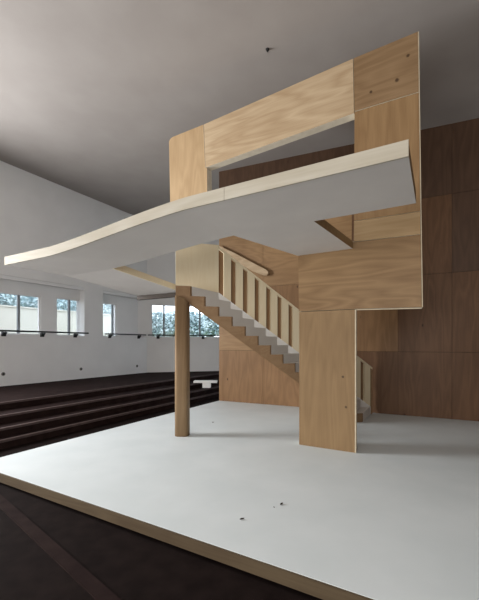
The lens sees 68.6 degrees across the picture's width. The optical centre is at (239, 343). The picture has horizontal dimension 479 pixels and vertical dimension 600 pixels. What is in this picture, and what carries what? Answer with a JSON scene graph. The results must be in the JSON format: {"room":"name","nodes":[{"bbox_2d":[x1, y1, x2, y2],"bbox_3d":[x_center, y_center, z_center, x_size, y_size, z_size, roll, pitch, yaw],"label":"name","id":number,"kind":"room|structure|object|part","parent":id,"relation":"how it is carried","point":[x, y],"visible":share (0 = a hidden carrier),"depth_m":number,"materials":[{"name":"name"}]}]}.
{"room":"theater auditorium","nodes":[
{"label":"theater auditorium","id":0,"kind":"room"},
{"bbox_2d":[0,161,146,385],"bbox_3d":[-8.328,-1.695,7.695,0.450,6.990,16.708,0,0,30],"label":"wall","id":1,"kind":"structure","parent":0,"point":[36,212],"depth_m":11.38,"materials":[{"name":"paint"}]},
{"bbox_2d":[0,291,39,334],"bbox_3d":[-6.854,-0.901,10.395,0.070,1.262,1.887,0,0,30],"label":"window","id":2,"kind":"structure","parent":1,"relation":"in","point":[17,294],"depth_m":10.64,"materials":[{"name":"white paint"}]},
{"bbox_2d":[0,330,88,337],"bbox_3d":[-6.350,-0.310,10.482,0.129,0.180,4.129,0,0,30],"label":"window rail","id":3,"kind":"object","parent":1,"relation":"attached to","point":[3,332],"visible":1,"depth_m":10.88,"materials":[{"name":"black metal"}]},
{"bbox_2d":[56,297,78,335],"bbox_3d":[-5.884,-0.916,12.043,0.070,1.291,0.942,0,0,30],"label":"window","id":4,"kind":"structure","parent":1,"relation":"in","point":[67,299],"depth_m":12.02,"materials":[{"name":"white paint"}]},
{"bbox_2d":[0,275,136,298],"bbox_3d":[-7.938,-1.914,8.034,0.080,0.108,15.687,0,0,30],"label":"trim","id":5,"kind":"structure","parent":1,"relation":"attached to","point":[5,277],"depth_m":11.28,"materials":[{"name":"white paint"}]},
{"bbox_2d":[103,302,115,336],"bbox_3d":[-5.097,-0.922,13.379,0.070,1.303,0.947,0,0,30],"label":"window","id":6,"kind":"structure","parent":1,"relation":"in","point":[113,306],"depth_m":13.65,"materials":[{"name":"white paint"}]},
{"bbox_2d":[105,333,145,338],"bbox_3d":[-4.437,-0.310,13.729,0.129,0.180,2.039,0,0,30],"label":"window rail","id":7,"kind":"object","parent":1,"relation":"attached to","point":[108,334],"visible":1,"depth_m":13.48,"materials":[{"name":"black metal"}]},
{"bbox_2d":[0,371,218,449],"bbox_3d":[-4.534,1.497,9.599,4.459,0.606,23.785,0,0,30],"label":"steps","id":8,"kind":"structure","parent":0,"point":[32,412],"depth_m":8.54,"materials":[{"name":"brown wood"}]},
{"bbox_2d":[193,380,217,387],"bbox_3d":[-1.162,1.373,12.028,0.800,0.240,0.280,0,0,0],"label":"bench","id":9,"kind":"object","parent":8,"relation":"on","point":[205,383],"visible":1,"depth_m":11.92,"materials":[{"name":"white paint"}]},
{"bbox_3d":[-1.162,1.288,12.028,0.800,0.070,0.280,0,0,0],"label":"seat","id":10,"kind":"part","parent":9,"relation":"part of","materials":[{"name":"white paint"}]},
{"bbox_2d":[0,397,322,599],"bbox_3d":[-1.000,1.900,5.500,30.000,0.200,27.000,0,0,0],"label":"floor","id":11,"kind":"structure","parent":0,"point":[133,565],"depth_m":2.89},
{"bbox_2d":[0,494,120,599],"bbox_3d":[-2.302,1.794,3.642,4.354,0.012,0.110,0,0,41],"label":"trim","id":12,"kind":"structure","parent":11,"relation":"on","point":[81,575],"depth_m":2.95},
{"bbox_2d":[0,401,478,599],"bbox_3d":[2.634,1.725,5.164,10.600,0.150,6.846,0,0,29],"label":"stage platform","id":13,"kind":"object","parent":11,"relation":"on","point":[396,517],"visible":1,"depth_m":3.93,"materials":[{"name":"white paint"}]},
{"bbox_2d":[175,295,189,436],"bbox_3d":[-1.035,0.392,6.357,0.254,2.514,0.254,0,0,0],"label":"support post","id":14,"kind":"object","parent":13,"relation":"on","point":[182,306],"visible":1,"depth_m":6.24,"materials":[{"name":"brown wood"}]},
{"bbox_2d":[175,244,371,421],"bbox_3d":[0.978,-0.201,7.356,4.657,3.698,0.767,0,0,-16],"label":"staircase","id":15,"kind":"structure","parent":13,"relation":"on","point":[218,287],"depth_m":7.32,"materials":[{"name":"brown wood"}]},
{"bbox_3d":[-0.857,-1.558,7.157,0.877,0.985,0.030,0,0,-16],"label":"head panel","id":16,"kind":"part","parent":15,"relation":"part of","materials":[{"name":"beige wood"}]},
{"bbox_3d":[1.327,0.287,7.758,3.645,2.694,0.012,0,0,-16],"label":"skirting","id":17,"kind":"part","parent":15,"relation":"part of","materials":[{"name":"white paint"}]},
{"bbox_3d":[1.338,-0.714,7.793,3.725,2.630,0.050,0,0,-16],"label":"rail","id":18,"kind":"part","parent":15,"relation":"part of","materials":[{"name":"beige wood"}]},
{"bbox_3d":[3.100,1.106,8.296,0.060,1.083,0.050,0,0,-16],"label":"post","id":19,"kind":"part","parent":15,"relation":"part of","materials":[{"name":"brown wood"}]},
{"bbox_2d":[169,31,422,452],"bbox_3d":[0.596,-1.355,6.061,4.567,6.009,0.164,0,0,30],"label":"facade","id":20,"kind":"object","parent":13,"relation":"on","point":[379,90],"visible":0.91,"depth_m":5.42,"materials":[{"name":"beige wood"}]},
{"bbox_2d":[4,139,415,299],"bbox_3d":[-0.496,-1.288,5.373,5.760,0.575,2.880,0,0,30],"label":"canopy slab","id":21,"kind":"object","parent":20,"relation":"attached to","point":[286,211],"visible":0.99,"depth_m":4.12,"materials":[{"name":"white paint"}]},
{"bbox_2d":[138,239,218,371],"bbox_3d":[2.050,-1.695,16.544,13.600,6.990,0.250,0,0,-15],"label":"wall","id":22,"kind":"structure","parent":0,"point":[204,353],"depth_m":14.99,"materials":[{"name":"paint"}]},
{"bbox_2d":[151,304,174,337],"bbox_3d":[-3.113,-0.981,15.082,1.342,1.422,0.070,0,0,-15],"label":"window","id":23,"kind":"structure","parent":22,"relation":"in","point":[163,305],"depth_m":15.01,"materials":[{"name":"white paint"}]},
{"bbox_2d":[148,334,218,338],"bbox_3d":[-1.341,-0.310,15.414,5.201,0.180,0.129,0,0,-15],"label":"window rail","id":24,"kind":"object","parent":22,"relation":"attached to","point":[157,335],"visible":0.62,"depth_m":14.92,"materials":[{"name":"black metal"}]},
{"bbox_2d":[190,305,218,337],"bbox_3d":[-1.562,-0.981,15.509,1.486,1.422,0.070,0,0,-15],"label":"window","id":25,"kind":"structure","parent":22,"relation":"in","point":[190,305],"depth_m":15.43,"materials":[{"name":"white paint"}]},
{"bbox_2d":[0,0,478,214],"bbox_3d":[0.344,-5.264,8.052,14.569,1.052,25.885,0,0,30],"label":"ceiling","id":26,"kind":"structure","parent":0,"point":[94,94],"depth_m":6.34,"materials":[{"name":"paint"}]},
{"bbox_2d":[219,118,478,420],"bbox_3d":[3.580,-1.695,8.305,9.200,6.990,0.140,0,0,26],"label":"wall","id":27,"kind":"structure","parent":0,"point":[424,362],"depth_m":7.92,"materials":[{"name":"red wood"}]},
{"bbox_2d":[219,246,268,275],"bbox_3d":[0.111,-2.345,9.825,1.530,0.980,0.118,0,0,26],"label":"wall handrail","id":28,"kind":"object","parent":27,"relation":"attached to","point":[246,263],"visible":0.81,"depth_m":9.71,"materials":[{"name":"brown wood"}]},
{"label":"outside","id":29,"kind":"structure","parent":0,"visible":0},
{"bbox_3d":[-10.000,2.155,20.000,60.000,0.290,60.000,0,0,0],"label":"ground","id":30,"kind":"structure","parent":29,"visible":0},
{"bbox_2d":[0,293,21,305],"bbox_3d":[-14.118,-0.925,20.242,2.859,5.890,2.675,0,0,0],"label":"tree","id":31,"kind":"object","parent":30,"relation":"on","point":[7,299],"visible":0.41,"depth_m":20.11,"materials":[{"name":"green plant"}]},
{"bbox_2d":[20,296,66,309],"bbox_3d":[-12.681,-0.906,22.722,2.846,5.851,2.863,0,0,0],"label":"tree","id":32,"kind":"object","parent":30,"relation":"on","point":[33,302],"visible":0.16,"depth_m":22.03,"materials":[{"name":"green plant"}]},
{"bbox_2d":[61,300,75,310],"bbox_3d":[-11.250,-0.901,25.200,2.832,5.842,2.871,0,0,0],"label":"tree","id":33,"kind":"object","parent":30,"relation":"on","point":[73,304],"visible":0.09,"depth_m":24.12,"materials":[{"name":"green plant"}]},
{"bbox_2d":[0,305,169,336],"bbox_3d":[-13.124,-0.015,17.139,0.400,4.030,34.000,0,0,30],"label":"wall","id":34,"kind":"structure","parent":30,"relation":"on","point":[8,314],"depth_m":19.46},
{"bbox_2d":[103,304,110,313],"bbox_3d":[-11.613,-1.241,31.284,2.861,6.522,2.827,0,0,0],"label":"tree","id":35,"kind":"object","parent":30,"relation":"on","point":[106,307],"visible":0.14,"depth_m":30.64,"materials":[{"name":"green plant"}]},
{"bbox_2d":[152,311,173,336],"bbox_3d":[-5.641,-0.128,24.005,2.244,4.295,2.182,0,0,0],"label":"tree","id":36,"kind":"object","parent":30,"relation":"on","point":[157,317],"visible":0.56,"depth_m":23.57,"materials":[{"name":"green plant"}]},
{"bbox_2d":[165,311,174,336],"bbox_3d":[-5.142,-0.310,27.502,2.206,4.660,2.198,0,0,0],"label":"tree","id":37,"kind":"object","parent":30,"relation":"on","point":[170,315],"visible":0.26,"depth_m":26.95,"materials":[{"name":"green plant"}]},
{"bbox_2d":[190,311,208,336],"bbox_3d":[-3.155,-0.099,23.963,2.180,4.238,2.197,0,0,0],"label":"tree","id":38,"kind":"object","parent":30,"relation":"on","point":[194,320],"visible":0.5,"depth_m":23.48,"materials":[{"name":"green plant"}]},
{"bbox_2d":[201,314,218,336],"bbox_3d":[-2.109,-0.323,27.472,2.221,4.686,2.174,0,0,0],"label":"tree","id":39,"kind":"object","parent":30,"relation":"on","point":[213,329],"visible":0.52,"depth_m":26.89,"materials":[{"name":"green plant"}]}
]}

